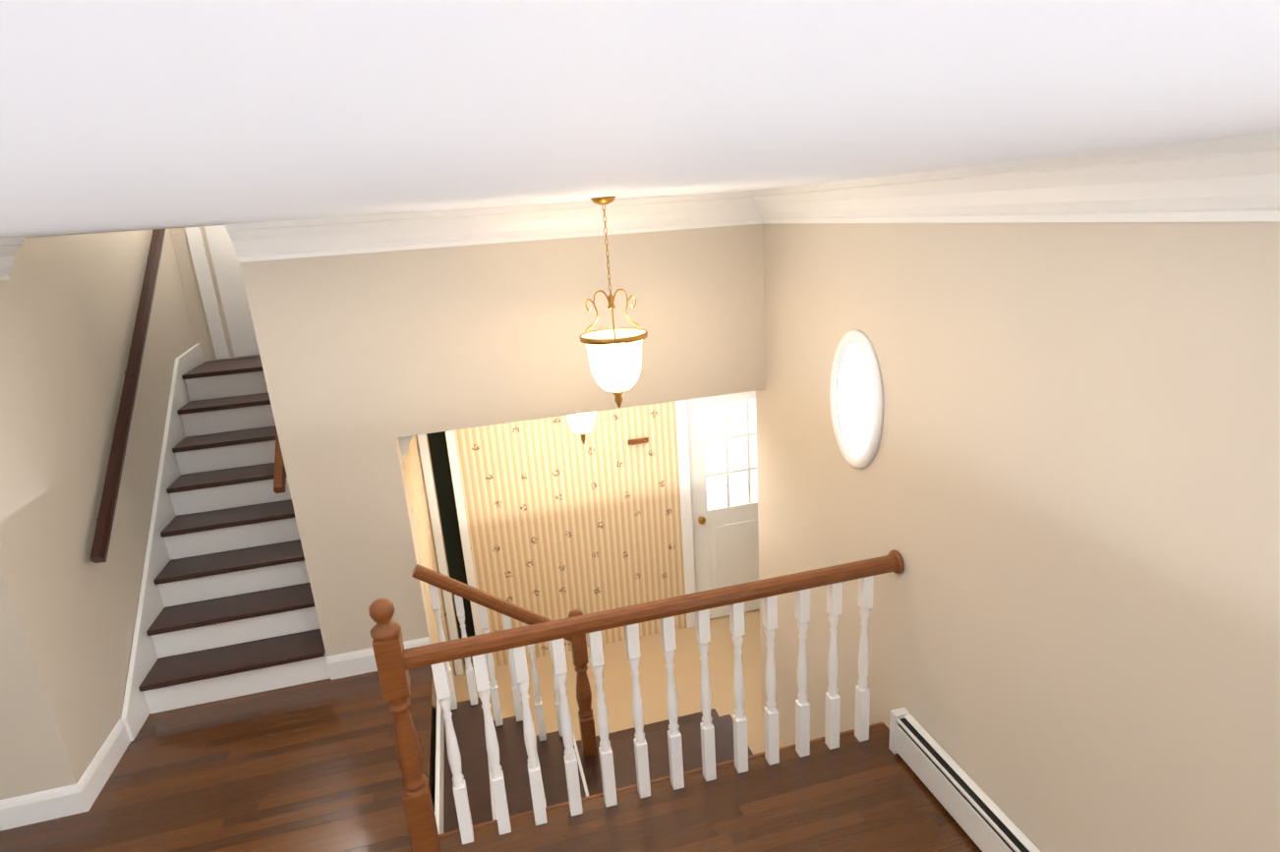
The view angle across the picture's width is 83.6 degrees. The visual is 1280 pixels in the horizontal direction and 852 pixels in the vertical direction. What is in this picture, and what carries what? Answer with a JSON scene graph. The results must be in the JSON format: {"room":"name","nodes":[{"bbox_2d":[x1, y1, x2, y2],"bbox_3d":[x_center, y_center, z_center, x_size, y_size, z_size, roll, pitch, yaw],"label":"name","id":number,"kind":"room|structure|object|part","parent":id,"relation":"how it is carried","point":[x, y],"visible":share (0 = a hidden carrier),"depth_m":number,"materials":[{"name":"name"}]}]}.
{"room":"stair landing","nodes":[
{"label":"stair landing","id":0,"kind":"room"},
{"bbox_2d":[0,497,91,800],"bbox_3d":[-2.750,0.566,2.849,0.420,2.790,0.140,-8,17,-13],"label":"wall","id":1,"kind":"structure","parent":0,"point":[42,746],"depth_m":3.02,"materials":[{"name":"paint"}]},
{"bbox_2d":[0,229,196,761],"bbox_3d":[-2.998,-0.343,4.002,0.140,3.900,2.890,-8,17,-13],"label":"wall","id":2,"kind":"structure","parent":0,"point":[69,306],"depth_m":3.51,"materials":[{"name":"paint"}]},
{"bbox_2d":[0,236,25,280],"bbox_3d":[-2.618,-0.629,2.761,0.112,0.171,0.760,-8,17,-13],"label":"crown molding","id":3,"kind":"structure","parent":2,"relation":"attached to","point":[9,247],"depth_m":3.06,"materials":[{"name":"white wood"}]},
{"bbox_2d":[0,719,130,831],"bbox_3d":[-2.689,1.621,3.242,0.436,0.140,0.590,-8,17,-13],"label":"baseboard","id":4,"kind":"structure","parent":2,"relation":"attached to","point":[81,795],"depth_m":3.13,"materials":[{"name":"white wood"}]},
{"bbox_2d":[89,229,165,563],"bbox_3d":[-2.896,-0.379,4.080,0.094,1.647,1.977,-8,17,-13],"label":"railing","id":5,"kind":"object","parent":2,"relation":"attached to","point":[103,529],"visible":0.98,"depth_m":3.87,"materials":[{"name":"brown wood"}]},
{"bbox_2d":[169,226,260,361],"bbox_3d":[-2.868,-1.347,5.231,0.930,2.700,0.140,-8,17,-13],"label":"wall","id":6,"kind":"structure","parent":0,"point":[188,274],"depth_m":5.18,"materials":[{"name":"paint"}]},
{"bbox_2d":[184,225,259,359],"bbox_3d":[-2.823,-1.546,5.100,0.790,2.090,0.020,-8,17,-13],"label":"door frame","id":7,"kind":"structure","parent":6,"relation":"attached to","point":[233,294],"depth_m":5.20,"materials":[{"name":"white wood"}]},
{"bbox_2d":[24,223,764,656],"bbox_3d":[-1.029,-0.398,3.742,3.560,3.900,0.140,-8,17,-13],"label":"wall","id":8,"kind":"structure","parent":0,"point":[367,359],"depth_m":3.75,"materials":[{"name":"paint"}]},
{"bbox_2d":[326,637,430,680],"bbox_3d":[-1.456,1.304,4.021,0.550,0.140,0.016,-8,17,-13],"label":"baseboard","id":9,"kind":"structure","parent":8,"relation":"attached to","point":[352,664],"depth_m":3.98,"materials":[{"name":"white wood"}]},
{"bbox_2d":[224,190,751,262],"bbox_3d":[-0.655,-0.995,3.541,2.490,0.171,0.112,-8,17,-13],"label":"crown molding","id":10,"kind":"structure","parent":8,"relation":"attached to","point":[375,233],"depth_m":3.51,"materials":[{"name":"white wood"}]},
{"bbox_2d":[400,435,455,691],"bbox_3d":[-1.437,0.918,4.624,0.140,2.530,1.300,-8,17,-13],"label":"wall","id":11,"kind":"structure","parent":0,"point":[418,506],"depth_m":4.55,"materials":[{"name":"paint"}]},
{"bbox_2d":[398,435,413,460],"bbox_3d":[-1.379,-0.035,4.374,0.112,0.171,1.020,-8,17,-13],"label":"crown molding","id":12,"kind":"structure","parent":11,"relation":"attached to","point":[404,441],"depth_m":3.88,"materials":[{"name":"white wood"}]},
{"bbox_2d":[0,664,982,851],"bbox_3d":[-2.095,2.509,0.733,8.020,0.200,9.650,-8,17,-13],"label":"floor","id":13,"kind":"structure","parent":0,"point":[312,767],"depth_m":3.08,"materials":[{"name":"brown wood"}]},
{"bbox_2d":[120,343,330,741],"bbox_3d":[-2.459,0.427,4.523,0.922,1.660,2.305,-8,17,-13],"label":"staircase","id":14,"kind":"object","parent":13,"relation":"on","point":[226,608],"visible":0.6,"depth_m":4.20,"materials":[{"name":"white wood"}]},
{"bbox_2d":[368,549,904,851],"bbox_3d":[0.094,1.030,2.928,2.129,1.150,0.112,-8,17,-13],"label":"balustrade","id":15,"kind":"object","parent":13,"relation":"on","point":[395,661],"visible":1,"depth_m":2.87,"materials":[{"name":"white wood"}]},
{"bbox_2d":[888,707,1041,851],"bbox_3d":[1.927,2.158,0.297,0.069,0.203,6.214,-8,17,-13],"label":"baseboard heater","id":16,"kind":"object","parent":13,"relation":"on","point":[983,821],"visible":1,"depth_m":2.79,"materials":[{"name":"white metal"}]},
{"bbox_2d":[415,401,686,675],"bbox_3d":[0.162,0.486,5.710,3.850,2.530,0.140,-8,17,-13],"label":"wall","id":17,"kind":"structure","parent":0,"point":[562,520],"depth_m":5.51,"materials":[{"name":"paper"}]},
{"bbox_2d":[416,430,486,675],"bbox_3d":[-1.387,0.924,5.328,0.250,2.110,0.018,-8,17,-13],"label":"door frame","id":18,"kind":"structure","parent":17,"relation":"attached to","point":[434,510],"depth_m":5.27,"materials":[{"name":"white wood"}]},
{"bbox_2d":[627,437,648,445],"bbox_3d":[-0.008,0.121,5.446,0.160,0.035,0.072,-8,17,-13],"label":"coat rack","id":19,"kind":"object","parent":17,"relation":"attached to","point":[638,440],"visible":0.98,"depth_m":5.46,"materials":[{"name":"brown wood"}]},
{"bbox_2d":[674,400,696,628],"bbox_3d":[0.827,0.606,5.839,1.040,2.140,0.018,-8,17,-13],"label":"door frame","id":20,"kind":"structure","parent":17,"relation":"attached to","point":[684,487],"depth_m":5.70,"materials":[{"name":"white wood"}]},
{"bbox_2d":[686,391,759,619],"bbox_3d":[0.825,0.644,5.871,0.840,2.030,0.126,-8,17,-13],"label":"front door","id":21,"kind":"structure","parent":17,"relation":"in","point":[726,544],"depth_m":5.91,"materials":[{"name":"white wood"}]},
{"bbox_3d":[0.497,0.758,5.790,0.066,0.066,0.080,-8,17,-13],"label":"front door knob","id":22,"kind":"part","parent":21,"relation":"part of","materials":[{"name":"gold metal"}]},
{"bbox_2d":[702,398,757,508],"bbox_3d":[0.783,0.218,5.800,0.554,0.884,0.004,-8,17,-13],"label":"window","id":23,"kind":"structure","parent":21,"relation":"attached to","point":[714,428],"depth_m":5.78,"materials":[{"name":"glass"}]},
{"bbox_2d":[454,609,785,755],"bbox_3d":[0.571,2.129,4.811,3.900,0.150,3.000,-8,17,-13],"label":"floor","id":24,"kind":"structure","parent":0,"point":[616,677],"depth_m":5.38,"materials":[{"name":"beige"}]},
{"bbox_2d":[434,698,753,834],"bbox_3d":[-0.173,1.873,3.874,1.710,0.968,1.356,-8,17,-13],"label":"staircase","id":25,"kind":"object","parent":24,"relation":"on","point":[468,720],"visible":0.27,"depth_m":3.87,"materials":[{"name":"wood"}]},
{"bbox_2d":[411,564,597,757],"bbox_3d":[-0.709,1.320,3.958,0.865,1.381,0.101,-8,17,-13],"label":"railing","id":26,"kind":"object","parent":25,"relation":"on","point":[435,581],"visible":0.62,"depth_m":3.93,"materials":[{"name":"white wood"}]},
{"bbox_2d":[0,0,1279,237],"bbox_3d":[-2.264,0.009,-0.015,8.020,0.150,9.650,-8,17,-13],"label":"ceiling","id":27,"kind":"structure","parent":0,"point":[134,114],"depth_m":0.43,"materials":[{"name":"paint"}]},
{"bbox_2d":[579,196,647,407],"bbox_3d":[-0.120,-0.501,3.026,0.292,0.888,0.292,-8,17,-13],"label":"pendant lantern","id":28,"kind":"object","parent":27,"relation":"hanging from","point":[614,355],"visible":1,"depth_m":3.01,"materials":[{"name":"white glass"}]},
{"bbox_3d":[-0.105,-0.271,3.095,0.279,0.252,0.279,-8,17,-13],"label":"glass","id":29,"kind":"part","parent":28,"relation":"part of","materials":[{"name":"white glass"}]},
{"bbox_2d":[756,221,1279,851],"bbox_3d":[1.840,1.395,0.703,0.140,3.740,8.190,-8,17,-13],"label":"wall","id":30,"kind":"structure","parent":0,"point":[1061,493],"depth_m":2.20,"materials":[{"name":"paint"}]},
{"bbox_2d":[829,330,883,468],"bbox_3d":[0.961,-0.113,3.214,0.030,0.637,0.416,-8,17,-13],"label":"window","id":31,"kind":"structure","parent":30,"relation":"in","point":[855,400],"depth_m":3.20,"materials":[{"name":"white glass"}]},
{"bbox_2d":[751,132,1279,224],"bbox_3d":[1.613,-0.151,0.207,0.112,0.171,7.910,-8,17,-13],"label":"crown molding","id":32,"kind":"structure","parent":30,"relation":"attached to","point":[1236,179],"depth_m":1.90,"materials":[{"name":"white wood"}]},
{"bbox_3d":[-2.039,-0.206,4.725,0.140,4.700,2.100,-8,17,-13],"label":"wall","id":33,"kind":"structure","parent":0,"visible":0},
{"bbox_2d":[273,431,286,493],"bbox_3d":[-2.127,-0.561,4.344,0.099,1.449,1.737,-8,17,-13],"label":"railing","id":34,"kind":"object","parent":33,"relation":"attached to","point":[279,481],"visible":0.19,"depth_m":3.79,"materials":[{"name":"brown wood"}]},
{"bbox_3d":[0.226,-0.484,4.864,3.850,0.200,1.360,-8,17,-13],"label":"ceiling","id":35,"kind":"structure","parent":0,"visible":0},
{"bbox_2d":[566,411,595,444],"bbox_3d":[-0.366,-0.044,4.483,0.300,0.343,0.300,-8,17,-13],"label":"lamp","id":36,"kind":"object","parent":35,"relation":"attached to","point":[582,425],"visible":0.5,"depth_m":4.42,"materials":[{"name":"white glass"}]},
{"bbox_3d":[-0.366,-0.051,4.481,0.230,0.202,0.230,-8,17,-13],"label":"glass","id":37,"kind":"part","parent":36,"relation":"part of","materials":[{"name":"white glass"}]},
{"label":"outside","id":38,"kind":"structure","parent":0,"visible":0},
{"bbox_2d":[427,431,474,639],"bbox_3d":[-1.459,0.735,5.592,0.500,2.330,0.010,-8,17,-13],"label":"doors","id":39,"kind":"structure","parent":38,"point":[438,451],"depth_m":5.57,"materials":[{"name":"grey"}]}
]}

